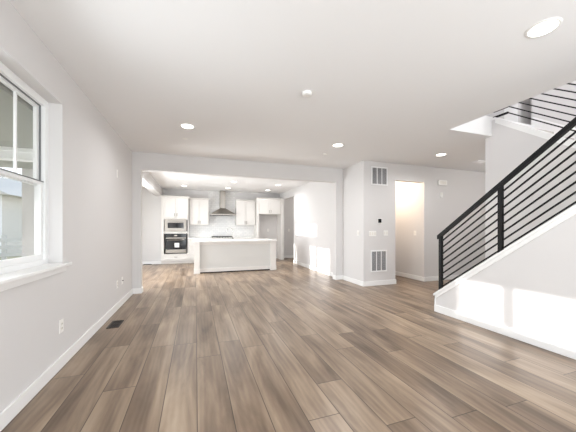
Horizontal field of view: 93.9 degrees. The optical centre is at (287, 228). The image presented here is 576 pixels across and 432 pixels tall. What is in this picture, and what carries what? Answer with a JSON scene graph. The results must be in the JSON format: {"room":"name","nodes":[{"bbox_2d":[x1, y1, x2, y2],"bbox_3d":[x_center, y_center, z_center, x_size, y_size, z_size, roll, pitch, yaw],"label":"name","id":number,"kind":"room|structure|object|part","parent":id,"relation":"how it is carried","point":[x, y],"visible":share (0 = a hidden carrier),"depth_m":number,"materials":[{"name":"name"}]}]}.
{"room":"empty living room","nodes":[
{"label":"empty living room","id":0,"kind":"room"},
{"bbox_2d":[0,0,162,412],"bbox_3d":[-2.484,-0.120,3.375,0.200,2.740,14.000,0,0,-19],"label":"wall","id":1,"kind":"structure","parent":0,"point":[90,208],"depth_m":2.54,"materials":[{"name":"white paint"}]},
{"bbox_2d":[0,62,71,291],"bbox_3d":[-1.799,-0.376,1.485,0.235,1.528,2.160,0,0,-19],"label":"window","id":2,"kind":"structure","parent":1,"relation":"in","point":[14,272],"depth_m":2.25,"materials":[{"name":"white plastic"}]},
{"bbox_3d":[-2.096,-0.730,2.065,0.025,0.703,0.608,0,0,-19],"label":"sash","id":3,"kind":"part","parent":2,"relation":"part of","materials":[{"name":"white plastic"}]},
{"bbox_3d":[-2.069,-0.073,2.074,0.026,0.677,0.608,0,0,-19],"label":"sash","id":4,"kind":"part","parent":2,"relation":"part of","materials":[{"name":"white plastic"}]},
{"bbox_3d":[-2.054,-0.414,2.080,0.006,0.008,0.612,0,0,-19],"label":"meeting rail","id":5,"kind":"part","parent":2,"relation":"part of","materials":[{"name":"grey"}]},
{"bbox_3d":[-1.872,-0.415,1.460,0.080,1.450,2.020,0,0,-19],"label":"frame","id":6,"kind":"part","parent":2,"relation":"part of","materials":[{"name":"white plastic"}]},
{"bbox_3d":[-1.782,0.324,1.491,0.200,0.028,2.160,0,0,-19],"label":"sill","id":7,"kind":"part","parent":2,"relation":"part of","materials":[{"name":"white wood"}]},
{"bbox_2d":[59,318,63,333],"bbox_3d":[-2.050,0.878,2.436,0.009,0.120,0.075,0,0,-19],"label":"wall outlet","id":8,"kind":"object","parent":1,"relation":"attached to","point":[61,322],"visible":1,"depth_m":2.43,"materials":[{"name":"white plastic"}]},
{"bbox_2d":[0,289,132,431],"bbox_3d":[-1.547,1.198,0.985,0.016,0.105,8.870,0,0,-19],"label":"baseboard","id":9,"kind":"structure","parent":1,"relation":"attached to","point":[26,396],"depth_m":2.23,"materials":[{"name":"white wood"}]},
{"bbox_2d":[22,168,154,261],"bbox_3d":[-4.667,-0.120,7.182,1.450,2.740,4.980,0,0,-19],"label":"wall","id":10,"kind":"structure","parent":0,"point":[148,199],"depth_m":4.64,"materials":[{"name":"white paint"}]},
{"bbox_2d":[142,261,160,264],"bbox_3d":[-5.221,1.198,9.405,1.450,0.105,0.016,0,0,-19],"label":"baseboard","id":11,"kind":"structure","parent":10,"relation":"attached to","point":[145,262],"depth_m":9.53,"materials":[{"name":"white wood"}]},
{"bbox_2d":[163,189,293,257],"bbox_3d":[-1.792,-0.120,11.116,6.550,2.740,0.212,0,0,-19],"label":"wall","id":12,"kind":"structure","parent":0,"point":[266,222],"depth_m":10.89,"materials":[{"name":"white paint"}]},
{"bbox_2d":[189,198,208,224],"bbox_3d":[-3.394,-0.657,10.271,0.690,1.015,0.366,0,0,-19],"label":"upper cabinet","id":13,"kind":"object","parent":12,"relation":"attached to","point":[198,207],"visible":1,"depth_m":10.13,"materials":[{"name":"white wood"}]},
{"bbox_3d":[-3.509,-0.627,10.087,0.328,0.935,0.020,0,0,-19],"label":"door","id":14,"kind":"part","parent":13,"relation":"part of","materials":[{"name":"white wood"}]},
{"bbox_3d":[-3.395,-1.137,10.274,0.690,0.055,0.359,0,0,-19],"label":"crown moulding","id":15,"kind":"part","parent":13,"relation":"part of","materials":[{"name":"white wood"}]},
{"bbox_3d":[-3.190,-0.627,10.197,0.328,0.935,0.020,0,0,-19],"label":"door","id":16,"kind":"part","parent":13,"relation":"part of","materials":[{"name":"white wood"}]},
{"bbox_2d":[210,191,235,215],"bbox_3d":[-2.540,-1.004,10.486,0.925,0.971,0.494,0,0,-19],"label":"range hood","id":17,"kind":"object","parent":12,"relation":"attached to","point":[222,211],"visible":1,"depth_m":10.42,"materials":[{"name":"silver metal"}]},
{"bbox_2d":[235,199,254,224],"bbox_3d":[-1.725,-0.657,10.845,0.755,1.015,0.366,0,0,-19],"label":"upper cabinet","id":18,"kind":"object","parent":12,"relation":"attached to","point":[244,209],"visible":1,"depth_m":10.70,"materials":[{"name":"white wood"}]},
{"bbox_3d":[-1.856,-0.627,10.656,0.360,0.935,0.020,0,0,-19],"label":"door","id":19,"kind":"part","parent":18,"relation":"part of","materials":[{"name":"white wood"}]},
{"bbox_3d":[-1.506,-0.627,10.777,0.360,0.935,0.020,0,0,-19],"label":"door","id":20,"kind":"part","parent":18,"relation":"part of","materials":[{"name":"white wood"}]},
{"bbox_2d":[259,198,280,214],"bbox_3d":[-0.805,-0.920,11.046,0.900,0.650,0.586,0,0,-19],"label":"upper cabinet","id":21,"kind":"object","parent":12,"relation":"attached to","point":[267,206],"visible":1,"depth_m":10.81,"materials":[{"name":"white wood"}]},
{"bbox_3d":[-0.934,-0.890,10.741,0.433,0.570,0.020,0,0,-19],"label":"door","id":22,"kind":"part","parent":21,"relation":"part of","materials":[{"name":"white wood"}]},
{"bbox_3d":[-0.806,-1.218,11.049,0.900,0.055,0.579,0,0,-19],"label":"crown moulding","id":23,"kind":"part","parent":21,"relation":"part of","materials":[{"name":"white wood"}]},
{"bbox_3d":[-0.515,-0.890,10.885,0.433,0.570,0.020,0,0,-19],"label":"door","id":24,"kind":"part","parent":21,"relation":"part of","materials":[{"name":"white wood"}]},
{"bbox_2d":[132,152,342,288],"bbox_3d":[-0.843,-0.120,5.997,4.610,2.740,0.150,0,0,-19],"label":"wall","id":25,"kind":"structure","parent":0,"point":[141,161],"depth_m":5.74,"materials":[{"name":"white paint"}]},
{"bbox_2d":[133,275,342,293],"bbox_3d":[-0.841,1.198,5.990,4.610,0.105,0.166,0,0,-19],"label":"baseboard","id":26,"kind":"structure","parent":25,"relation":"attached to","point":[339,277],"depth_m":5.21,"materials":[{"name":"white wood"}]},
{"bbox_2d":[1,258,575,431],"bbox_3d":[1.265,1.350,4.772,11.100,0.200,14.200,0,0,-19],"label":"floor","id":27,"kind":"structure","parent":0,"point":[292,347],"depth_m":2.43,"materials":[{"name":"brown wood"}]},
{"bbox_2d":[106,320,123,328],"bbox_3d":[-2.263,1.248,3.531,0.140,0.005,0.290,0,0,-19],"label":"floor vent","id":28,"kind":"object","parent":27,"relation":"in","point":[114,324],"visible":1,"depth_m":3.52,"materials":[{"name":"brown metal"}]},
{"bbox_2d":[161,195,188,263],"bbox_3d":[-4.130,0.033,9.901,0.933,2.435,0.586,0,0,-19],"label":"tall cabinet","id":29,"kind":"object","parent":27,"relation":"on","point":[172,207],"visible":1,"depth_m":9.67,"materials":[{"name":"white wood"}]},
{"bbox_3d":[-4.223,-0.755,9.609,0.391,0.710,0.020,0,0,-19],"label":"door","id":30,"kind":"part","parent":29,"relation":"part of","materials":[{"name":"white wood"}]},
{"bbox_3d":[-4.130,-1.153,9.902,0.933,0.065,0.584,0,0,-19],"label":"crown moulding","id":31,"kind":"part","parent":29,"relation":"part of","materials":[{"name":"white wood"}]},
{"bbox_2d":[164,219,186,230],"bbox_3d":[-4.093,-0.135,9.828,0.730,0.446,0.450,0,0,-19],"label":"microwave","id":32,"kind":"object","parent":29,"relation":"in","point":[169,224],"visible":0.99,"depth_m":9.65,"materials":[{"name":"silver metal"}]},
{"bbox_2d":[166,234,185,253],"bbox_3d":[-4.088,0.527,9.846,0.680,0.721,0.518,0,0,-19],"label":"wall oven","id":33,"kind":"object","parent":29,"relation":"in","point":[171,239],"visible":0.99,"depth_m":9.65,"materials":[{"name":"silver metal"}]},
{"bbox_3d":[-4.027,0.797,9.669,0.680,0.125,0.031,0,0,-19],"label":"oven door","id":34,"kind":"part","parent":33,"relation":"part of","materials":[{"name":"silver metal"}]},
{"bbox_3d":[-4.027,0.235,9.669,0.680,0.137,0.031,0,0,-19],"label":"control panel","id":35,"kind":"part","parent":33,"relation":"part of","materials":[{"name":"black glass"}]},
{"bbox_3d":[-4.034,1.005,9.674,0.790,0.180,0.020,0,0,-19],"label":"drawer","id":36,"kind":"part","parent":29,"relation":"part of","materials":[{"name":"white wood"}]},
{"bbox_3d":[-3.846,-0.755,9.739,0.391,0.710,0.020,0,0,-19],"label":"door","id":37,"kind":"part","parent":29,"relation":"part of","materials":[{"name":"white wood"}]},
{"bbox_2d":[189,239,193,262],"bbox_3d":[-3.463,0.808,10.115,0.501,0.884,0.616,0,0,-19],"label":"base cabinet","id":38,"kind":"object","parent":27,"relation":"on","point":[191,243],"visible":0.41,"depth_m":9.82,"materials":[{"name":"white wood"}]},
{"bbox_3d":[-3.378,0.490,9.868,0.477,0.230,0.020,0,0,-19],"label":"drawer","id":39,"kind":"part","parent":38,"relation":"part of","materials":[{"name":"white wood"}]},
{"bbox_3d":[-3.378,0.743,9.868,0.477,0.255,0.020,0,0,-19],"label":"drawer","id":40,"kind":"part","parent":38,"relation":"part of","materials":[{"name":"white wood"}]},
{"bbox_3d":[-3.378,1.008,9.868,0.477,0.255,0.020,0,0,-19],"label":"drawer","id":41,"kind":"part","parent":38,"relation":"part of","materials":[{"name":"white wood"}]},
{"bbox_2d":[189,237,256,238],"bbox_3d":[-2.513,0.349,10.451,2.516,0.032,0.599,0,0,-19],"label":"countertop","id":42,"kind":"structure","parent":38,"relation":"on","point":[208,237],"depth_m":10.19,"materials":[{"name":"white stone"}]},
{"bbox_2d":[211,236,231,237],"bbox_3d":[-2.558,0.309,10.425,0.790,0.048,0.520,0,0,-19],"label":"cooktop","id":43,"kind":"object","parent":42,"relation":"in","point":[212,236],"visible":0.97,"depth_m":10.23,"materials":[{"name":"silver metal"}]},
{"bbox_2d":[194,241,275,273],"bbox_3d":[-1.662,0.811,8.360,2.376,0.878,1.108,0,0,-19],"label":"kitchen island","id":44,"kind":"object","parent":27,"relation":"on","point":[209,257],"visible":0.98,"depth_m":7.88,"materials":[{"name":"white wood"}]},
{"bbox_3d":[-2.553,0.811,7.545,0.161,0.878,0.146,0,0,-19],"label":"corner post","id":45,"kind":"part","parent":44,"relation":"part of","materials":[{"name":"white wood"}]},
{"bbox_2d":[193,239,276,241],"bbox_3d":[-1.663,0.351,8.370,2.415,0.040,1.210,0,0,-19],"label":"island countertop","id":46,"kind":"structure","parent":44,"relation":"on","point":[194,240],"depth_m":7.91,"materials":[{"name":"white stone"}]},
{"bbox_3d":[-1.514,0.411,7.900,2.030,0.078,0.015,0,0,-19],"label":"rail","id":47,"kind":"part","parent":44,"relation":"part of","materials":[{"name":"white"}]},
{"bbox_3d":[-1.514,1.171,7.900,2.030,0.102,0.015,0,0,-19],"label":"baseboard","id":48,"kind":"part","parent":44,"relation":"part of","materials":[{"name":"white wood"}]},
{"bbox_3d":[-0.468,0.811,8.263,0.181,0.878,0.146,0,0,-19],"label":"corner post","id":49,"kind":"part","parent":44,"relation":"part of","materials":[{"name":"white wood"}]},
{"bbox_2d":[254,198,258,238],"bbox_3d":[-1.284,0.003,10.900,0.090,2.495,0.549,0,0,-19],"label":"panel","id":50,"kind":"object","parent":27,"relation":"on","point":[256,226],"visible":0.64,"depth_m":10.66,"materials":[{"name":"white wood"}]},
{"bbox_2d":[277,198,283,259],"bbox_3d":[-0.320,0.003,11.232,0.128,2.495,0.549,0,0,-19],"label":"panel","id":51,"kind":"object","parent":27,"relation":"on","point":[280,218],"visible":0.79,"depth_m":10.99,"materials":[{"name":"white"}]},
{"bbox_2d":[535,128,573,139],"bbox_3d":[4.373,-0.175,2.995,0.980,2.850,3.216,0,0,-19],"label":"stairs","id":52,"kind":"structure","parent":27,"relation":"on","point":[535,128],"depth_m":4.36,"materials":[{"name":"grey carpet"}]},
{"bbox_2d":[9,0,575,193],"bbox_3d":[1.951,-1.645,5.008,9.650,0.310,14.200,0,0,-19],"label":"ceiling","id":53,"kind":"structure","parent":0,"point":[389,81],"depth_m":2.53,"materials":[{"name":"white paint"}]},
{"bbox_2d":[180,123,194,128],"bbox_3d":[-1.454,-1.486,3.892,0.210,0.008,0.210,0,0,-19],"label":"recessed light","id":54,"kind":"object","parent":53,"relation":"in","point":[183,125],"visible":1,"depth_m":3.89,"materials":[{"name":"white plastic"}]},
{"bbox_2d":[302,90,311,96],"bbox_3d":[0.207,-1.472,2.937,0.112,0.037,0.112,0,0,-19],"label":"smoke detector","id":55,"kind":"object","parent":53,"relation":"attached to","point":[306,93],"visible":1,"depth_m":2.91,"materials":[{"name":"white plastic"}]},
{"bbox_2d":[332,143,343,146],"bbox_3d":[0.887,-1.486,4.772,0.210,0.008,0.210,0,0,-19],"label":"recessed light","id":56,"kind":"object","parent":53,"relation":"in","point":[335,144],"visible":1,"depth_m":4.78,"materials":[{"name":"white"}]},
{"bbox_2d":[471,160,484,163],"bbox_3d":[4.242,-1.484,5.956,0.300,0.012,0.160,0,0,-19],"label":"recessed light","id":57,"kind":"object","parent":53,"relation":"in","point":[477,161],"visible":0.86,"depth_m":5.96,"materials":[{"name":"white"}]},
{"bbox_2d":[524,17,562,38],"bbox_3d":[1.891,-1.486,1.994,0.210,0.008,0.210,0,0,-19],"label":"recessed light","id":58,"kind":"object","parent":53,"relation":"in","point":[546,26],"visible":1,"depth_m":1.98,"materials":[{"name":"white plastic"}]},
{"bbox_2d":[280,182,332,271],"bbox_3d":[0.534,-0.120,9.184,0.150,2.740,4.980,0,0,-19],"label":"wall","id":59,"kind":"structure","parent":0,"point":[313,201],"depth_m":8.24,"materials":[{"name":"white paint"}]},
{"bbox_2d":[395,181,419,275],"bbox_3d":[2.746,-0.120,6.937,1.090,2.740,1.070,0,0,-19],"label":"wall","id":60,"kind":"structure","parent":0,"point":[407,194],"depth_m":6.91,"materials":[{"name":"white paint"}]},
{"bbox_2d":[395,164,484,276],"bbox_3d":[4.312,-0.120,6.842,3.990,2.740,0.130,0,0,-19],"label":"wall","id":61,"kind":"structure","parent":0,"point":[464,188],"depth_m":6.64,"materials":[{"name":"white paint"}]},
{"bbox_2d":[395,271,463,281],"bbox_3d":[4.468,1.198,7.347,2.966,0.105,1.016,0,0,-19],"label":"baseboard","id":62,"kind":"structure","parent":61,"relation":"attached to","point":[434,278],"depth_m":6.64,"materials":[{"name":"white wood"}]},
{"bbox_2d":[438,180,446,185],"bbox_3d":[3.765,-1.127,6.559,0.270,0.125,0.049,0,0,-19],"label":"door chime","id":63,"kind":"object","parent":61,"relation":"attached to","point":[440,182],"visible":1,"depth_m":6.53,"materials":[{"name":"white plastic"}]},
{"bbox_2d":[343,80,575,347],"bbox_3d":[3.635,-1.500,3.526,2.270,5.500,7.740,0,0,-19],"label":"wall","id":64,"kind":"structure","parent":0,"point":[531,290],"depth_m":3.33,"materials":[{"name":"white paint"}]},
{"bbox_2d":[293,260,395,286],"bbox_3d":[1.330,1.198,8.009,0.922,0.105,4.312,0,0,-19],"label":"baseboard","id":65,"kind":"structure","parent":64,"relation":"attached to","point":[355,281],"depth_m":6.12,"materials":[{"name":"white wood"}]},
{"bbox_2d":[369,231,375,235],"bbox_3d":[1.863,0.100,5.924,0.190,0.115,0.010,0,0,-19],"label":"light switch","id":66,"kind":"object","parent":64,"relation":"attached to","point":[371,233],"visible":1,"depth_m":5.92,"materials":[{"name":"white plastic"}]},
{"bbox_2d":[371,250,386,271],"bbox_3d":[2.019,0.710,5.977,0.430,0.480,0.012,0,0,-19],"label":"air vent","id":67,"kind":"object","parent":64,"relation":"in","point":[378,257],"visible":1,"depth_m":5.98,"materials":[{"name":"white metal"}]},
{"bbox_2d":[371,166,387,185],"bbox_3d":[2.036,-1.177,5.983,0.435,0.410,0.012,0,0,-19],"label":"air vent","id":68,"kind":"object","parent":64,"relation":"in","point":[379,175],"visible":1,"depth_m":5.98,"materials":[{"name":"white metal"}]},
{"bbox_2d":[383,230,387,235],"bbox_3d":[2.194,0.090,6.038,0.120,0.115,0.010,0,0,-19],"label":"light switch","id":69,"kind":"object","parent":64,"relation":"attached to","point":[385,232],"visible":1,"depth_m":6.04,"materials":[{"name":"white plastic"}]},
{"bbox_2d":[450,116,491,135],"bbox_3d":[2.845,-1.645,4.178,0.900,0.310,0.012,0,0,-19],"label":"wall","id":70,"kind":"structure","parent":64,"relation":"attached to","point":[482,125],"depth_m":4.22,"materials":[{"name":"white paint"}]},
{"bbox_2d":[433,204,575,303],"bbox_3d":[2.838,-0.141,2.540,0.170,2.782,3.355,0,0,-19],"label":"trim","id":71,"kind":"structure","parent":64,"relation":"attached to","point":[570,212],"depth_m":3.08,"materials":[{"name":"white wood"}]},
{"bbox_2d":[437,117,575,289],"bbox_3d":[2.775,-0.576,2.722,0.052,3.060,2.940,0,0,-19],"label":"stair railing","id":72,"kind":"object","parent":71,"relation":"on","point":[499,187],"visible":0.91,"depth_m":3.20,"materials":[{"name":"black metal"}]},
{"bbox_3d":[2.312,0.530,4.066,0.040,0.848,0.048,0,0,-19],"label":"post","id":73,"kind":"part","parent":72,"relation":"part of","materials":[{"name":"black metal"}]},
{"bbox_3d":[2.586,-0.101,3.270,0.040,0.848,0.048,0,0,-19],"label":"post","id":74,"kind":"part","parent":72,"relation":"part of","materials":[{"name":"black metal"}]},
{"bbox_2d":[434,304,575,359],"bbox_3d":[3.231,1.198,1.190,0.016,0.105,6.146,0,0,-19],"label":"baseboard","id":75,"kind":"structure","parent":64,"relation":"attached to","point":[558,348],"depth_m":3.08,"materials":[{"name":"white wood"}]},
{"bbox_2d":[531,117,575,140],"bbox_3d":[4.640,-1.018,3.702,0.015,1.921,2.180,0,0,-19],"label":"trim","id":76,"kind":"structure","parent":64,"relation":"attached to","point":[538,125],"depth_m":4.49,"materials":[{"name":"white"}]},
{"bbox_2d":[485,97,531,124],"bbox_3d":[3.550,-3.025,6.418,4.276,2.450,1.874,0,0,35],"label":"wall","id":77,"kind":"structure","parent":0,"point":[527,101],"depth_m":5.03,"materials":[{"name":"white paint"}]},
{"bbox_2d":[504,103,517,121],"bbox_3d":[4.178,-2.875,5.045,0.015,2.150,0.220,0,0,-19],"label":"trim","id":78,"kind":"structure","parent":77,"relation":"attached to","point":[509,117],"depth_m":5.01,"materials":[{"name":"white paint"}]},
{"bbox_2d":[485,120,575,260],"bbox_3d":[3.836,-0.302,2.865,0.120,3.104,3.320,0,0,-19],"label":"wall","id":79,"kind":"structure","parent":0,"point":[507,148],"depth_m":3.93,"materials":[{"name":"white paint"}]},
{"bbox_2d":[491,117,575,148],"bbox_3d":[3.665,-0.977,3.361,0.160,1.588,2.270,0,0,-19],"label":"trim","id":80,"kind":"structure","parent":79,"relation":"attached to","point":[546,135],"depth_m":3.81,"materials":[{"name":"white"}]},
{"bbox_2d":[493,83,575,130],"bbox_3d":[3.662,-1.466,3.371,0.052,2.266,2.190,0,0,-19],"label":"stair railing","id":81,"kind":"object","parent":80,"relation":"on","point":[505,113],"visible":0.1,"depth_m":3.67,"materials":[{"name":"black metal"}]},
{"label":"outside","id":82,"kind":"structure","parent":0,"visible":0},
{"bbox_2d":[0,256,21,259],"bbox_3d":[-38.771,1.485,18.379,58.650,0.230,100.000,0,0,-19],"label":"ground","id":83,"kind":"structure","parent":82,"point":[8,257],"depth_m":12.93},
{"bbox_2d":[0,176,21,252],"bbox_3d":[-19.617,-1.290,17.042,9.200,5.320,12.000,0,0,-19],"label":"house","id":84,"kind":"structure","parent":83,"relation":"on","point":[10,190],"depth_m":14.00,"materials":[{"name":"white"}]},
{"bbox_2d":[0,235,21,259],"bbox_3d":[-13.694,0.810,10.282,8.920,1.120,0.160,0,0,-19],"label":"fence","id":85,"kind":"object","parent":83,"relation":"on","point":[3,239],"visible":0.21,"depth_m":10.99,"materials":[{"name":"white wood"}]},
{"bbox_3d":[-11.620,0.810,11.017,0.120,1.120,0.120,0,0,-19],"label":"post","id":86,"kind":"part","parent":85,"relation":"part of","materials":[{"name":"white wood"}]},
{"bbox_3d":[-3.573,1.325,0.779,3.550,0.090,7.800,0,0,-19],"label":"floor","id":87,"kind":"structure","parent":83,"relation":"on","visible":0},
{"bbox_2d":[0,82,32,168],"bbox_3d":[-3.513,0.040,1.064,3.249,2.480,7.300,0,0,-19],"label":"patio cover","id":88,"kind":"object","parent":87,"relation":"on","point":[24,109],"visible":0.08,"depth_m":2.84,"materials":[{"name":"paint"}]}
]}

